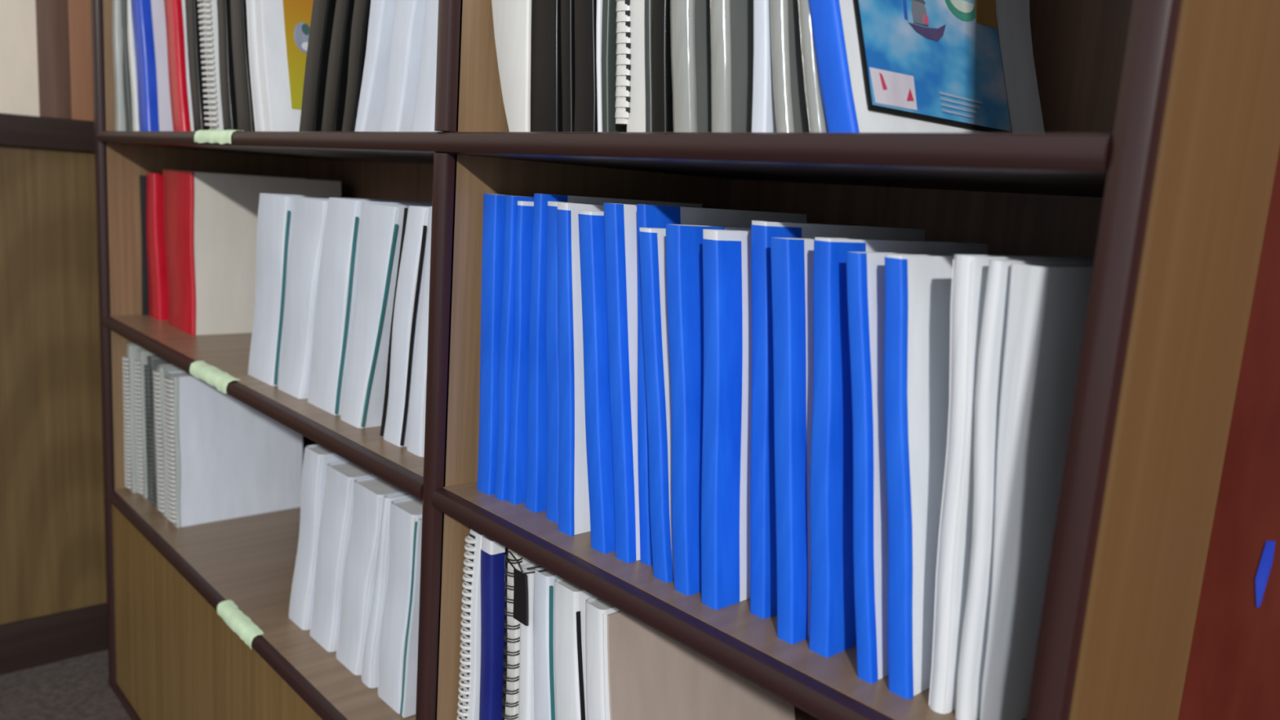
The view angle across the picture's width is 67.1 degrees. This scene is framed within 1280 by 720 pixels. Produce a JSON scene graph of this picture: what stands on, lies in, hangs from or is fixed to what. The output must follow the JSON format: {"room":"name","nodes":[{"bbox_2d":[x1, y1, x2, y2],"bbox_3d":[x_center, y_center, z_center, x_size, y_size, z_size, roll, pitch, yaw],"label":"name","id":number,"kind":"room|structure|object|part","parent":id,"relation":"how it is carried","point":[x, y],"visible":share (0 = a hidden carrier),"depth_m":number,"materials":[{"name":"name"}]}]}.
{"room":"office","nodes":[
{"label":"office","id":0,"kind":"room"},
{"bbox_2d":[0,0,106,624],"bbox_3d":[-2.112,-0.602,1.069,3.800,2.700,0.060,-5,13,-42],"label":"wall","id":1,"kind":"structure","parent":0,"point":[52,539],"depth_m":2.00,"materials":[{"name":"brown wood"}]},
{"bbox_2d":[0,112,94,151],"bbox_3d":[-2.102,-0.371,1.079,3.800,0.060,0.018,-5,13,-42],"label":"trim","id":2,"kind":"structure","parent":1,"relation":"attached to","point":[15,130],"depth_m":1.91,"materials":[{"name":"brown wood"}]},
{"bbox_2d":[35,0,71,119],"bbox_3d":[-1.114,-1.193,1.801,0.054,1.448,0.010,-5,13,-42],"label":"trim","id":3,"kind":"structure","parent":1,"relation":"attached to","point":[51,15],"depth_m":1.90,"materials":[{"name":"brown wood"}]},
{"bbox_2d":[0,602,107,675],"bbox_3d":[-2.178,0.679,1.263,3.800,0.108,0.012,-5,13,-42],"label":"baseboard","id":4,"kind":"structure","parent":1,"relation":"attached to","point":[38,641],"depth_m":2.08,"materials":[{"name":"brown wood"}]},
{"bbox_2d":[67,0,93,121],"bbox_3d":[-0.869,-1.214,2.020,0.606,1.448,0.014,-5,13,-42],"label":"trim","id":5,"kind":"structure","parent":1,"relation":"attached to","point":[79,17],"depth_m":1.93,"materials":[{"name":"brown wood"}]},
{"bbox_2d":[0,649,132,719],"bbox_3d":[-1.347,1.073,-0.217,6.600,0.050,9.000,-5,13,-42],"label":"floor","id":6,"kind":"structure","parent":0,"point":[75,688],"depth_m":1.97,"materials":[{"name":"grey carpet"}]},
{"bbox_2d":[90,0,1279,719],"bbox_3d":[-0.270,0.042,1.328,0.406,1.600,1.908,-5,13,-42],"label":"bookcase","id":7,"kind":"object","parent":6,"relation":"on","point":[1154,161],"visible":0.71,"depth_m":0.84,"materials":[{"name":"beige wood"}]},
{"bbox_2d":[111,0,125,131],"bbox_3d":[-0.891,-0.580,1.852,0.212,0.297,0.034,-5,13,-42],"label":"bound report","id":8,"kind":"object","parent":7,"relation":"on","point":[119,111],"visible":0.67,"depth_m":1.78,"materials":[{"name":"white paper"}]},
{"bbox_2d":[120,0,133,131],"bbox_3d":[-0.865,-0.575,1.835,0.212,0.297,0.050,-5,13,-42],"label":"bound report","id":9,"kind":"object","parent":7,"relation":"on","point":[125,56],"visible":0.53,"depth_m":1.77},
{"bbox_2d":[121,343,143,493],"bbox_3d":[-0.935,0.110,1.975,0.220,0.296,0.035,-5,13,-42],"label":"bound report","id":10,"kind":"object","parent":7,"relation":"on","point":[129,432],"visible":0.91,"depth_m":1.90,"materials":[{"name":"white paper"}]},
{"bbox_2d":[127,0,139,131],"bbox_3d":[-0.842,-0.570,1.814,0.212,0.297,0.055,-5,13,-42],"label":"bound report","id":11,"kind":"object","parent":7,"relation":"on","point":[132,65],"visible":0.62,"depth_m":1.75,"materials":[{"name":"white paper"}]},
{"bbox_2d":[139,175,148,315],"bbox_3d":[-0.895,-0.229,1.955,0.212,0.272,0.010,-5,13,-42],"label":"bound report","id":12,"kind":"object","parent":7,"relation":"on","point":[142,178],"visible":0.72,"depth_m":1.89,"materials":[{"name":"black plastic"}]},
{"bbox_2d":[133,348,157,497],"bbox_3d":[-0.898,0.119,1.950,0.220,0.292,0.037,-5,13,-42],"label":"bound report","id":13,"kind":"object","parent":7,"relation":"on","point":[142,353],"visible":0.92,"depth_m":1.88,"materials":[{"name":"white paper"}]},
{"bbox_2d":[130,0,173,131],"bbox_3d":[-0.815,-0.563,1.788,0.212,0.297,0.105,-5,13,-42],"label":"bound report","id":14,"kind":"object","parent":7,"relation":"on","point":[148,20],"visible":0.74,"depth_m":1.71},
{"bbox_2d":[146,172,168,319],"bbox_3d":[-0.859,-0.226,1.934,0.222,0.278,0.070,-5,13,-42],"label":"bound report","id":15,"kind":"object","parent":7,"relation":"on","point":[156,255],"visible":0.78,"depth_m":1.85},
{"bbox_2d":[143,355,172,507],"bbox_3d":[-0.856,0.131,1.908,0.220,0.287,0.044,-5,13,-42],"label":"bound report","id":16,"kind":"object","parent":7,"relation":"on","point":[153,361],"visible":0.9,"depth_m":1.83,"materials":[{"name":"white paper"}]},
{"bbox_2d":[152,364,184,516],"bbox_3d":[-0.816,0.145,1.865,0.219,0.281,0.048,-5,13,-42],"label":"bound report","id":17,"kind":"object","parent":7,"relation":"on","point":[161,371],"visible":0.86,"depth_m":1.79,"materials":[{"name":"white paper"}]},
{"bbox_2d":[164,0,194,131],"bbox_3d":[-0.692,-0.531,1.655,0.212,0.297,0.117,-5,13,-42],"label":"bound report","id":18,"kind":"object","parent":7,"relation":"on","point":[175,10],"visible":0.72,"depth_m":1.57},
{"bbox_2d":[185,0,209,131],"bbox_3d":[-0.628,-0.515,1.585,0.212,0.297,0.094,-5,13,-42],"label":"bound report","id":19,"kind":"object","parent":7,"relation":"on","point":[193,42],"visible":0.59,"depth_m":1.51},
{"bbox_3d":[-0.892,-0.126,2.011,0.392,1.588,0.030,-5,13,-42],"label":"panel","id":20,"kind":"part","parent":7,"relation":"part of","materials":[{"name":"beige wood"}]},
{"bbox_2d":[197,0,223,129],"bbox_3d":[-0.576,-0.500,1.522,0.221,0.297,0.088,-5,13,-42],"label":"bound report","id":21,"kind":"object","parent":7,"relation":"on","point":[210,15],"visible":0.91,"depth_m":1.45,"materials":[{"name":"white paper"}]},
{"bbox_2d":[189,360,240,393],"bbox_3d":[-0.634,0.025,1.439,0.022,0.021,0.158,-5,13,-42],"label":"tape","id":22,"kind":"object","parent":7,"relation":"attached to","point":[212,375],"visible":1,"depth_m":1.43,"materials":[{"name":"green paper"}]},
{"bbox_3d":[-0.657,0.579,1.532,0.018,0.394,1.220,-5,13,-42],"label":"panel","id":23,"kind":"part","parent":7,"relation":"part of","materials":[{"name":"brown wood"}]},
{"bbox_2d":[194,128,244,144],"bbox_3d":[-0.594,-0.314,1.362,0.022,0.021,0.148,-5,13,-42],"label":"tape","id":24,"kind":"object","parent":7,"relation":"attached to","point":[220,136],"visible":1,"depth_m":1.35,"materials":[{"name":"green paper"}]},
{"bbox_2d":[217,0,237,131],"bbox_3d":[-0.536,-0.491,1.486,0.212,0.297,0.080,-5,13,-42],"label":"bound report","id":25,"kind":"object","parent":7,"relation":"on","point":[228,95],"visible":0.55,"depth_m":1.41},
{"bbox_2d":[162,370,302,527],"bbox_3d":[-0.767,0.156,1.828,0.242,0.278,0.061,-5,13,-42],"label":"bound report","id":26,"kind":"object","parent":7,"relation":"on","point":[228,459],"visible":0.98,"depth_m":1.79,"materials":[{"name":"white paper"}]},
{"bbox_2d":[217,600,263,648],"bbox_3d":[-0.589,0.388,1.424,0.022,0.021,0.140,-5,13,-42],"label":"tape","id":27,"kind":"object","parent":7,"relation":"attached to","point":[238,622],"visible":1,"depth_m":1.42,"materials":[{"name":"green paper"}]},
{"bbox_2d":[230,0,255,131],"bbox_3d":[-0.492,-0.480,1.439,0.212,0.297,0.099,-5,13,-42],"label":"bound report","id":28,"kind":"object","parent":7,"relation":"on","point":[245,113],"visible":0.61,"depth_m":1.37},
{"bbox_2d":[162,168,341,335],"bbox_3d":[-0.742,-0.208,1.852,0.279,0.287,0.165,-5,13,-42],"label":"bound report","id":29,"kind":"object","parent":7,"relation":"on","point":[211,218],"visible":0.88,"depth_m":1.75,"materials":[{"name":"white paper"}]},
{"bbox_2d":[246,0,313,131],"bbox_3d":[-0.458,-0.471,1.402,0.212,0.297,0.100,-5,13,-42],"label":"bound report","id":30,"kind":"object","parent":7,"relation":"on","point":[278,30],"visible":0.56,"depth_m":1.34,"materials":[{"name":"white paper"}]},
{"bbox_2d":[282,0,313,109],"bbox_3d":[-0.438,-0.477,1.397,0.155,0.239,0.055,-5,13,-42],"label":"print","id":31,"kind":"object","parent":30,"relation":"attached to","point":[296,14],"depth_m":1.35},
{"bbox_2d":[278,197,328,399],"bbox_3d":[-0.375,-0.086,1.354,0.213,0.268,0.146,-5,13,-42],"label":"bound report","id":32,"kind":"object","parent":7,"relation":"on","point":[310,214],"visible":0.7,"depth_m":1.28,"materials":[{"name":"white paper"}]},
{"bbox_2d":[298,0,336,131],"bbox_3d":[-0.312,-0.434,1.244,0.212,0.297,0.121,-5,13,-42],"label":"bound report","id":33,"kind":"object","parent":7,"relation":"on","point":[323,11],"visible":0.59,"depth_m":1.19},
{"bbox_2d":[288,444,347,630],"bbox_3d":[-0.402,0.249,1.448,0.213,0.275,0.105,-5,13,-42],"label":"bound report","id":34,"kind":"object","parent":7,"relation":"on","point":[317,457],"visible":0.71,"depth_m":1.37,"materials":[{"name":"white paper"}]},
{"bbox_2d":[248,192,394,386],"bbox_3d":[-0.450,-0.106,1.435,0.213,0.268,0.145,-5,13,-42],"label":"bound report","id":35,"kind":"object","parent":7,"relation":"on","point":[275,220],"visible":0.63,"depth_m":1.36,"materials":[{"name":"white paper"}]},
{"bbox_2d":[320,0,354,131],"bbox_3d":[-0.273,-0.424,1.201,0.212,0.297,0.102,-5,13,-42],"label":"bound report","id":36,"kind":"object","parent":7,"relation":"on","point":[338,61],"visible":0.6,"depth_m":1.15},
{"bbox_2d":[309,460,375,652],"bbox_3d":[-0.349,0.267,1.392,0.213,0.266,0.122,-5,13,-42],"label":"bound report","id":37,"kind":"object","parent":7,"relation":"on","point":[336,514],"visible":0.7,"depth_m":1.31,"materials":[{"name":"white paper"}]},
{"bbox_2d":[341,0,370,131],"bbox_3d":[-0.237,-0.414,1.162,0.212,0.297,0.100,-5,13,-42],"label":"bound report","id":38,"kind":"object","parent":7,"relation":"on","point":[360,21],"visible":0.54,"depth_m":1.11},
{"bbox_2d":[307,197,431,415],"bbox_3d":[-0.314,-0.073,1.288,0.213,0.273,0.140,-5,13,-42],"label":"bound report","id":39,"kind":"object","parent":7,"relation":"on","point":[339,262],"visible":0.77,"depth_m":1.21,"materials":[{"name":"white paper"}]},
{"bbox_2d":[336,475,404,675],"bbox_3d":[-0.294,0.281,1.332,0.213,0.266,0.121,-5,13,-42],"label":"bound report","id":40,"kind":"object","parent":7,"relation":"on","point":[360,563],"visible":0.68,"depth_m":1.25,"materials":[{"name":"white paper"}]},
{"bbox_2d":[354,0,397,131],"bbox_3d":[-0.208,-0.407,1.131,0.212,0.297,0.115,-5,13,-42],"label":"bound report","id":41,"kind":"object","parent":7,"relation":"on","point":[382,12],"visible":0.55,"depth_m":1.09,"materials":[{"name":"white paper"}]},
{"bbox_2d":[340,203,428,428],"bbox_3d":[-0.246,-0.055,1.214,0.213,0.271,0.133,-5,13,-42],"label":"bound report","id":42,"kind":"object","parent":7,"relation":"on","point":[381,224],"visible":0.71,"depth_m":1.14,"materials":[{"name":"white paper"}]},
{"bbox_2d":[361,492,413,688],"bbox_3d":[-0.261,0.289,1.296,0.213,0.268,0.066,-5,13,-42],"label":"bound report","id":43,"kind":"object","parent":7,"relation":"on","point":[370,668],"visible":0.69,"depth_m":1.22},
{"bbox_2d":[377,497,422,717],"bbox_3d":[-0.221,0.300,1.253,0.213,0.266,0.096,-5,13,-42],"label":"bound report","id":44,"kind":"object","parent":7,"relation":"on","point":[399,629],"visible":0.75,"depth_m":1.18,"materials":[{"name":"white paper"}]},
{"bbox_2d":[380,0,426,131],"bbox_3d":[-0.167,-0.396,1.086,0.212,0.297,0.117,-5,13,-42],"label":"bound report","id":45,"kind":"object","parent":7,"relation":"on","point":[404,64],"visible":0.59,"depth_m":1.04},
{"bbox_2d":[379,205,429,446],"bbox_3d":[-0.191,-0.042,1.154,0.213,0.274,0.089,-5,13,-42],"label":"bound report","id":46,"kind":"object","parent":7,"relation":"on","point":[411,267],"visible":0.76,"depth_m":1.08,"materials":[{"name":"white paper"}]},
{"bbox_2d":[406,206,431,457],"bbox_3d":[-0.160,-0.035,1.120,0.213,0.276,0.063,-5,13,-42],"label":"bound report","id":47,"kind":"object","parent":7,"relation":"on","point":[416,411],"visible":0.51,"depth_m":1.06,"materials":[{"name":"white paper"}]},
{"bbox_2d":[411,0,438,131],"bbox_3d":[-0.124,-0.385,1.040,0.212,0.297,0.102,-5,13,-42],"label":"bound report","id":48,"kind":"object","parent":7,"relation":"on","point":[424,119],"visible":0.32,"depth_m":1.00,"materials":[{"name":"white paper"}]},
{"bbox_2d":[457,528,488,719],"bbox_3d":[-0.104,0.318,1.077,0.217,0.306,0.028,-5,13,-42],"label":"notebook","id":49,"kind":"object","parent":7,"relation":"on","point":[470,700],"visible":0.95,"depth_m":1.00,"materials":[{"name":"white paper"}]},
{"bbox_2d":[479,536,508,719],"bbox_3d":[-0.081,0.324,1.058,0.212,0.305,0.039,-5,13,-42],"label":"bound report","id":50,"kind":"object","parent":7,"relation":"on","point":[493,562],"visible":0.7,"depth_m":0.98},
{"bbox_2d":[476,193,533,494],"bbox_3d":[-0.073,-0.020,1.016,0.212,0.294,0.034,-5,13,-42],"label":"bound report","id":51,"kind":"object","parent":7,"relation":"on","point":[494,205],"visible":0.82,"depth_m":0.94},
{"bbox_2d":[491,0,531,132],"bbox_3d":[-0.041,-0.363,0.945,0.212,0.297,0.080,-5,13,-42],"label":"bound report","id":52,"kind":"object","parent":7,"relation":"on","point":[512,19],"visible":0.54,"depth_m":0.88,"materials":[{"name":"white paper"}]},
{"bbox_2d":[494,195,533,500],"bbox_3d":[-0.053,-0.015,0.996,0.212,0.294,0.019,-5,13,-42],"label":"bound report","id":53,"kind":"object","parent":7,"relation":"on","point":[507,327],"visible":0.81,"depth_m":0.92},
{"bbox_2d":[501,548,533,719],"bbox_3d":[-0.055,0.329,1.034,0.219,0.307,0.029,-5,13,-42],"label":"notebook","id":54,"kind":"object","parent":7,"relation":"on","point":[513,633],"visible":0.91,"depth_m":0.96,"materials":[{"name":"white paper"}]},
{"bbox_2d":[507,200,533,504],"bbox_3d":[-0.040,-0.011,0.989,0.212,0.290,0.021,-5,13,-42],"label":"bound report","id":55,"kind":"object","parent":7,"relation":"on","point":[517,448],"visible":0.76,"depth_m":0.92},
{"bbox_2d":[518,562,538,719],"bbox_3d":[-0.037,0.340,1.020,0.212,0.292,0.036,-5,13,-42],"label":"bound report","id":56,"kind":"object","parent":7,"relation":"on","point":[526,700],"visible":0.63,"depth_m":0.94,"materials":[{"name":"white paper"}]},
{"bbox_2d":[504,551,547,626],"bbox_3d":[-0.107,0.221,0.927,0.063,0.065,0.018,7,10,19],"label":"binder clip","id":57,"kind":"object","parent":56,"relation":"attached to","point":[520,579],"visible":0.81,"depth_m":0.93,"materials":[{"name":"black metal"}]},
{"bbox_3d":[-0.122,0.194,0.932,0.027,0.016,0.003,12,13,40],"label":"handle","id":58,"kind":"part","parent":57,"relation":"part of","materials":[{"name":"grey metal"}]},
{"bbox_3d":[-0.092,0.199,0.922,0.037,0.015,0.007,6,10,9],"label":"handle","id":59,"kind":"part","parent":57,"relation":"part of","materials":[{"name":"grey metal"}]},
{"bbox_2d":[530,0,562,132],"bbox_3d":[-0.006,-0.354,0.907,0.212,0.297,0.064,-5,13,-42],"label":"bound report","id":60,"kind":"object","parent":7,"relation":"on","point":[545,31],"visible":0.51,"depth_m":0.84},
{"bbox_2d":[533,567,559,719],"bbox_3d":[-0.013,0.344,0.996,0.212,0.296,0.063,-5,13,-42],"label":"bound report","id":61,"kind":"object","parent":7,"relation":"on","point":[544,696],"visible":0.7,"depth_m":0.92,"materials":[{"name":"white paper"}]},
{"bbox_2d":[560,0,574,132],"bbox_3d":[0.014,-0.349,0.886,0.212,0.297,0.044,-5,13,-42],"label":"bound report","id":62,"kind":"object","parent":7,"relation":"on","point":[567,21],"visible":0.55,"depth_m":0.82,"materials":[{"name":"black plastic"}]},
{"bbox_2d":[545,200,603,523],"bbox_3d":[-0.003,-0.003,0.953,0.212,0.292,0.044,-5,13,-42],"label":"bound report","id":63,"kind":"object","parent":7,"relation":"on","point":[551,299],"visible":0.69,"depth_m":0.88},
{"bbox_2d":[554,577,595,719],"bbox_3d":[0.015,0.351,0.966,0.212,0.295,0.088,-5,13,-42],"label":"bound report","id":64,"kind":"object","parent":7,"relation":"on","point":[570,599],"visible":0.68,"depth_m":0.89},
{"bbox_2d":[556,202,604,535],"bbox_3d":[0.011,0.003,0.924,0.212,0.292,0.047,-5,13,-42],"label":"bound report","id":65,"kind":"object","parent":7,"relation":"on","point":[574,513],"visible":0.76,"depth_m":0.85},
{"bbox_2d":[573,0,597,132],"bbox_3d":[0.032,-0.344,0.867,0.212,0.297,0.054,-5,13,-42],"label":"bound report","id":66,"kind":"object","parent":7,"relation":"on","point":[585,119],"visible":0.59,"depth_m":0.81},
{"bbox_2d":[577,210,615,553],"bbox_3d":[0.036,0.012,0.893,0.212,0.287,0.063,-5,13,-42],"label":"bound report","id":67,"kind":"object","parent":7,"relation":"on","point":[591,223],"visible":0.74,"depth_m":0.82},
{"bbox_2d":[595,0,602,132],"bbox_3d":[0.043,-0.342,0.855,0.212,0.297,0.038,-5,13,-42],"label":"bound report","id":68,"kind":"object","parent":7,"relation":"on","point":[599,2],"visible":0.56,"depth_m":0.79,"materials":[{"name":"white paper"}]},
{"bbox_3d":[-0.241,-0.272,1.276,0.392,0.020,1.854,-5,13,-42],"label":"shelf","id":69,"kind":"part","parent":7,"relation":"part of","materials":[{"name":"brown wood"}]},
{"bbox_2d":[525,193,702,512],"bbox_3d":[-0.021,-0.011,0.971,0.212,0.298,0.029,-5,13,-42],"label":"bound report","id":70,"kind":"object","parent":7,"relation":"on","point":[537,414],"visible":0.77,"depth_m":0.91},
{"bbox_2d":[601,0,626,132],"bbox_3d":[0.049,-0.340,0.848,0.212,0.297,0.037,-5,13,-42],"label":"bound report","id":71,"kind":"object","parent":7,"relation":"on","point":[609,6],"visible":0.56,"depth_m":0.79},
{"bbox_2d":[603,202,640,563],"bbox_3d":[0.057,0.013,0.875,0.212,0.295,0.062,-5,13,-42],"label":"bound report","id":72,"kind":"object","parent":7,"relation":"on","point":[620,232],"visible":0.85,"depth_m":0.81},
{"bbox_2d":[614,0,645,132],"bbox_3d":[0.071,-0.335,0.828,0.215,0.297,0.060,-5,13,-42],"label":"bound report","id":73,"kind":"object","parent":7,"relation":"on","point":[630,92],"visible":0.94,"depth_m":0.77,"materials":[{"name":"white paper"}]},
{"bbox_2d":[644,0,653,132],"bbox_3d":[0.084,-0.331,0.811,0.212,0.297,0.037,-5,13,-42],"label":"bound report","id":74,"kind":"object","parent":7,"relation":"on","point":[648,3],"visible":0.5,"depth_m":0.75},
{"bbox_2d":[639,227,674,582],"bbox_3d":[0.088,0.030,0.841,0.212,0.278,0.062,-5,13,-42],"label":"bound report","id":75,"kind":"object","parent":7,"relation":"on","point":[652,241],"visible":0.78,"depth_m":0.77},
{"bbox_2d":[652,0,673,132],"bbox_3d":[0.092,-0.329,0.801,0.212,0.297,0.047,-5,13,-42],"label":"bound report","id":76,"kind":"object","parent":7,"relation":"on","point":[662,94],"visible":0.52,"depth_m":0.74,"materials":[{"name":"black plastic"}]},
{"bbox_2d":[585,596,795,719],"bbox_3d":[0.061,0.359,0.949,0.257,0.292,0.086,-5,13,-42],"label":"bound report","id":77,"kind":"object","parent":7,"relation":"on","point":[634,671],"visible":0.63,"depth_m":0.89,"materials":[{"name":"white paper"}]},
{"bbox_2d":[670,0,711,132],"bbox_3d":[0.106,-0.325,0.785,0.213,0.297,0.058,-5,13,-42],"label":"bound report","id":78,"kind":"object","parent":7,"relation":"on","point":[690,20],"visible":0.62,"depth_m":0.72,"materials":[{"name":"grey plastic"}]},
{"bbox_2d":[665,223,751,595],"bbox_3d":[0.106,0.033,0.817,0.212,0.283,0.056,-5,13,-42],"label":"bound report","id":79,"kind":"object","parent":7,"relation":"on","point":[684,246],"visible":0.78,"depth_m":0.75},
{"bbox_3d":[-0.120,0.024,1.458,0.006,1.588,1.854,-5,13,-42],"label":"panel","id":80,"kind":"part","parent":7,"relation":"part of","materials":[{"name":"brown wood"}]},
{"bbox_2d":[636,204,806,565],"bbox_3d":[0.080,0.015,0.867,0.212,0.296,0.048,-5,13,-42],"label":"bound report","id":81,"kind":"object","parent":7,"relation":"on","point":[647,215],"visible":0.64,"depth_m":0.80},
{"bbox_2d":[701,229,752,609],"bbox_3d":[0.130,0.039,0.791,0.212,0.282,0.047,-5,13,-42],"label":"bound report","id":82,"kind":"object","parent":7,"relation":"on","point":[726,483],"visible":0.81,"depth_m":0.73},
{"bbox_2d":[710,0,753,132],"bbox_3d":[0.132,-0.318,0.757,0.213,0.297,0.052,-5,13,-42],"label":"bound report","id":83,"kind":"object","parent":7,"relation":"on","point":[731,21],"visible":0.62,"depth_m":0.70,"materials":[{"name":"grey plastic"}]},
{"bbox_2d":[751,0,777,132],"bbox_3d":[0.160,-0.311,0.728,0.212,0.297,0.044,-5,13,-42],"label":"bound report","id":84,"kind":"object","parent":7,"relation":"on","point":[763,113],"visible":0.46,"depth_m":0.67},
{"bbox_2d":[769,0,809,132],"bbox_3d":[0.172,-0.308,0.713,0.213,0.297,0.050,-5,13,-42],"label":"bound report","id":85,"kind":"object","parent":7,"relation":"on","point":[788,88],"visible":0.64,"depth_m":0.66,"materials":[{"name":"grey plastic"}]},
{"bbox_2d":[770,237,814,644],"bbox_3d":[0.177,0.051,0.747,0.212,0.281,0.055,-5,13,-42],"label":"bound report","id":86,"kind":"object","parent":7,"relation":"on","point":[792,260],"visible":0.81,"depth_m":0.68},
{"bbox_2d":[798,0,827,132],"bbox_3d":[0.189,-0.304,0.696,0.213,0.297,0.055,-5,13,-42],"label":"bound report","id":87,"kind":"object","parent":7,"relation":"on","point":[815,105],"visible":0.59,"depth_m":0.64,"materials":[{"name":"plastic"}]},
{"bbox_2d":[750,220,924,618],"bbox_3d":[0.165,0.039,0.781,0.212,0.291,0.048,-5,13,-42],"label":"bound report","id":88,"kind":"object","parent":7,"relation":"on","point":[763,568],"visible":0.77,"depth_m":0.71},
{"bbox_2d":[808,237,988,657],"bbox_3d":[0.200,0.054,0.727,0.212,0.284,0.047,-5,13,-42],"label":"bound report","id":89,"kind":"object","parent":7,"relation":"on","point":[833,632],"visible":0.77,"depth_m":0.66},
{"bbox_2d":[884,253,954,699],"bbox_3d":[0.240,0.068,0.681,0.212,0.278,0.056,-5,13,-42],"label":"bound report","id":90,"kind":"object","parent":7,"relation":"on","point":[917,287],"visible":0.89,"depth_m":0.62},
{"bbox_2d":[845,251,1005,683],"bbox_3d":[0.220,0.064,0.699,0.212,0.277,0.056,-5,13,-42],"label":"bound report","id":91,"kind":"object","parent":7,"relation":"on","point":[865,271],"visible":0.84,"depth_m":0.63,"materials":[{"name":"paper"}]},
{"bbox_2d":[808,0,1044,133],"bbox_3d":[0.222,-0.303,0.706,0.274,0.297,0.077,-5,13,-42],"label":"bound report","id":92,"kind":"object","parent":7,"relation":"on","point":[894,66],"visible":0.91,"depth_m":0.68,"materials":[{"name":"paper"}]},
{"bbox_2d":[879,72,887,89],"bbox_3d":[0.161,-0.184,0.638,0.007,0.011,0.003,-5,13,-42],"label":"print","id":93,"kind":"object","parent":92,"relation":"on","point":[882,76],"depth_m":0.64},
{"bbox_2d":[869,66,917,110],"bbox_3d":[0.170,-0.181,0.647,0.052,0.024,0.007,-5,13,-42],"label":"print","id":94,"kind":"object","parent":92,"relation":"attached to","point":[891,88],"depth_m":0.65},
{"bbox_2d":[902,0,907,20],"bbox_3d":[0.183,-0.248,0.668,0.004,0.027,0.008,-3,12,-34],"label":"print","id":95,"kind":"object","parent":92,"relation":"attached to","point":[904,2],"depth_m":0.67},
{"bbox_2d":[906,88,913,100],"bbox_3d":[0.184,-0.181,0.658,0.009,0.009,0.003,-6,14,-44],"label":"print","id":96,"kind":"object","parent":92,"relation":"on","point":[909,91],"depth_m":0.66},
{"bbox_2d":[911,0,928,26],"bbox_3d":[0.196,-0.246,0.679,0.018,0.021,0.006,-5,13,-42],"label":"print","id":97,"kind":"object","parent":92,"relation":"attached to","point":[919,7],"depth_m":0.68},
{"bbox_2d":[923,13,928,25],"bbox_3d":[0.202,-0.241,0.683,0.007,0.007,0.002,-5,13,-42],"label":"print","id":98,"kind":"object","parent":92,"relation":"on","point":[926,16],"depth_m":0.68},
{"bbox_2d":[907,22,946,40],"bbox_3d":[0.204,-0.235,0.685,0.051,0.014,0.004,-5,13,-42],"label":"print","id":99,"kind":"object","parent":92,"relation":"attached to","point":[917,31],"depth_m":0.68},
{"bbox_2d":[853,0,1012,133],"bbox_3d":[0.212,-0.289,0.687,0.192,0.237,0.048,-5,13,-42],"label":"picture frame","id":100,"kind":"object","parent":92,"relation":"attached to","point":[920,66],"depth_m":0.68,"materials":[{"name":"blue paper"}]},
{"bbox_2d":[858,0,1011,131],"bbox_3d":[0.213,-0.289,0.687,0.186,0.230,0.045,-5,13,-42],"label":"picture","id":101,"kind":"object","parent":92,"relation":"attached to","point":[925,65],"depth_m":0.69},
{"bbox_2d":[942,108,973,118],"bbox_3d":[0.230,-0.178,0.699,0.042,0.002,0.001,-5,13,-42],"label":"print","id":102,"kind":"object","parent":92,"relation":"attached to","point":[946,113],"depth_m":0.70},
{"bbox_2d":[941,102,976,113],"bbox_3d":[0.232,-0.183,0.701,0.048,0.002,0.001,-5,13,-42],"label":"print","id":103,"kind":"object","parent":92,"relation":"attached to","point":[946,108],"depth_m":0.70},
{"bbox_2d":[940,97,979,108],"bbox_3d":[0.233,-0.187,0.703,0.054,0.002,0.001,-5,13,-42],"label":"print","id":104,"kind":"object","parent":92,"relation":"attached to","point":[945,102],"depth_m":0.70},
{"bbox_2d":[945,0,975,21],"bbox_3d":[0.240,-0.260,0.720,0.048,0.014,0.004,-5,13,-42],"label":"print","id":105,"kind":"object","parent":92,"relation":"attached to","point":[955,10],"depth_m":0.72},
{"bbox_2d":[939,91,982,104],"bbox_3d":[0.235,-0.191,0.706,0.060,0.002,0.001,-5,13,-42],"label":"print","id":106,"kind":"object","parent":92,"relation":"attached to","point":[945,97],"depth_m":0.71},
{"bbox_2d":[974,0,997,29],"bbox_3d":[0.266,-0.278,0.744,0.032,0.040,0.009,-5,13,-42],"label":"print","id":107,"kind":"object","parent":92,"relation":"attached to","point":[985,11],"depth_m":0.74},
{"bbox_2d":[928,253,1094,714],"bbox_3d":[0.265,0.072,0.657,0.213,0.282,0.035,-5,13,-42],"label":"bound report","id":108,"kind":"object","parent":7,"relation":"on","point":[970,272],"visible":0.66,"depth_m":0.59,"materials":[{"name":"white"}]},
{"bbox_2d":[955,259,1093,719],"bbox_3d":[0.279,0.075,0.645,0.213,0.281,0.027,-5,13,-42],"label":"bound report","id":109,"kind":"object","parent":7,"relation":"on","point":[993,326],"visible":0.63,"depth_m":0.58,"materials":[{"name":"white"}]},
{"bbox_2d":[979,263,1093,719],"bbox_3d":[0.293,0.078,0.639,0.213,0.280,0.033,-5,13,-42],"label":"bound report","id":110,"kind":"object","parent":7,"relation":"on","point":[1047,303],"visible":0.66,"depth_m":0.57,"materials":[{"name":"white"}]},
{"bbox_2d":[1177,149,1279,719],"bbox_3d":[1.331,-0.102,-0.426,0.082,2.700,2.722,-5,13,-42],"label":"wall","id":111,"kind":"structure","parent":0,"point":[1233,673],"depth_m":0.59,"materials":[{"name":"red paint"}]},
{"bbox_2d":[1255,540,1275,608],"bbox_3d":[0.379,0.130,0.587,0.001,0.044,0.007,-5,13,-42],"label":"scrap","id":112,"kind":"object","parent":111,"relation":"attached to","point":[1265,564],"visible":1,"depth_m":0.59,"materials":[{"name":"blue paper"}]}
]}

